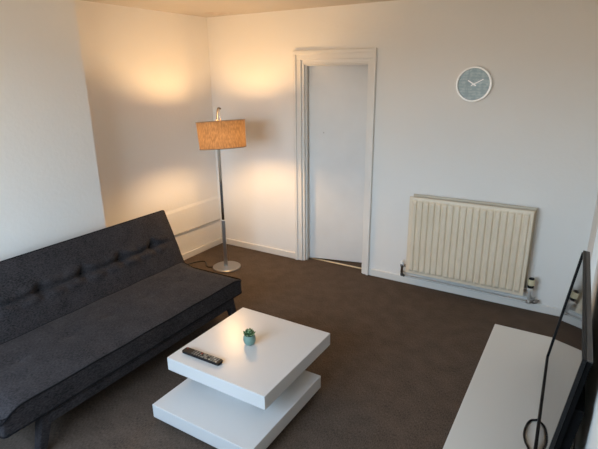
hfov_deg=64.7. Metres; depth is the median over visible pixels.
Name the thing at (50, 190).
wall
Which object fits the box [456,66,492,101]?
wall clock
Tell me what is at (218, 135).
floor lamp
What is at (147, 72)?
wall
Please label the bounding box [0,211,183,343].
backrest
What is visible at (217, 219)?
pipe
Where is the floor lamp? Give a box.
[188,107,245,272]
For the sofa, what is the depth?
3.02 m
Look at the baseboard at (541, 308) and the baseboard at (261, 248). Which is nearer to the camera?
the baseboard at (541, 308)
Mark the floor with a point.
(399, 364)
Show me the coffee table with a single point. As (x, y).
(246, 401)
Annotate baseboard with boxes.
[182,237,222,259]
[222,238,294,258]
[369,268,561,316]
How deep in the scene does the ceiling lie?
3.92 m
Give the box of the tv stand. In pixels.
[443,324,573,448]
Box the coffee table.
[152,307,329,448]
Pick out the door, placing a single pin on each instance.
(334, 102)
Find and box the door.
[292,48,376,274]
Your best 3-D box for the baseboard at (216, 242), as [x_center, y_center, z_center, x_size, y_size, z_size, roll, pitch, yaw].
[-1.329,0.404,4.752,0.016,0.068,1.720,10,20,30]
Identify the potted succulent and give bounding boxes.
[243,328,255,345]
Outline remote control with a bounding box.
[182,347,222,365]
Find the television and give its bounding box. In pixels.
[523,250,592,448]
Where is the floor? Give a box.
[0,243,558,448]
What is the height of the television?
0.645 m
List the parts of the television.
power cord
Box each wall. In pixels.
[0,0,105,260]
[74,0,217,227]
[207,0,597,308]
[573,195,597,448]
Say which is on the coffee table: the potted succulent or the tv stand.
the potted succulent
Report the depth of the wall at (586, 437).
1.82 m
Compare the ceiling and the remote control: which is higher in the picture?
the ceiling
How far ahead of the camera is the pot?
2.81 m
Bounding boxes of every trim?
[165,195,220,254]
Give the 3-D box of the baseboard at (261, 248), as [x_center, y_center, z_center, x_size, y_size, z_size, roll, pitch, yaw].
[-0.455,0.255,5.194,0.993,0.068,0.016,10,20,30]
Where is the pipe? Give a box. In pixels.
[174,219,219,235]
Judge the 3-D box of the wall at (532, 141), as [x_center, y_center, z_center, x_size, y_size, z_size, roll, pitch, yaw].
[0.760,-0.666,4.202,4.050,2.400,0.120,10,20,30]
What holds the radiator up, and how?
attached to the wall at (532, 141)
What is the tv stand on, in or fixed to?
on the floor
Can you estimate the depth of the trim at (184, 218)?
5.06 m
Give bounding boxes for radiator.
[400,194,538,303]
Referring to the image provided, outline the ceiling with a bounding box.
[83,0,393,16]
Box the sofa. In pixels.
[0,210,241,448]
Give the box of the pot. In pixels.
[243,334,255,345]

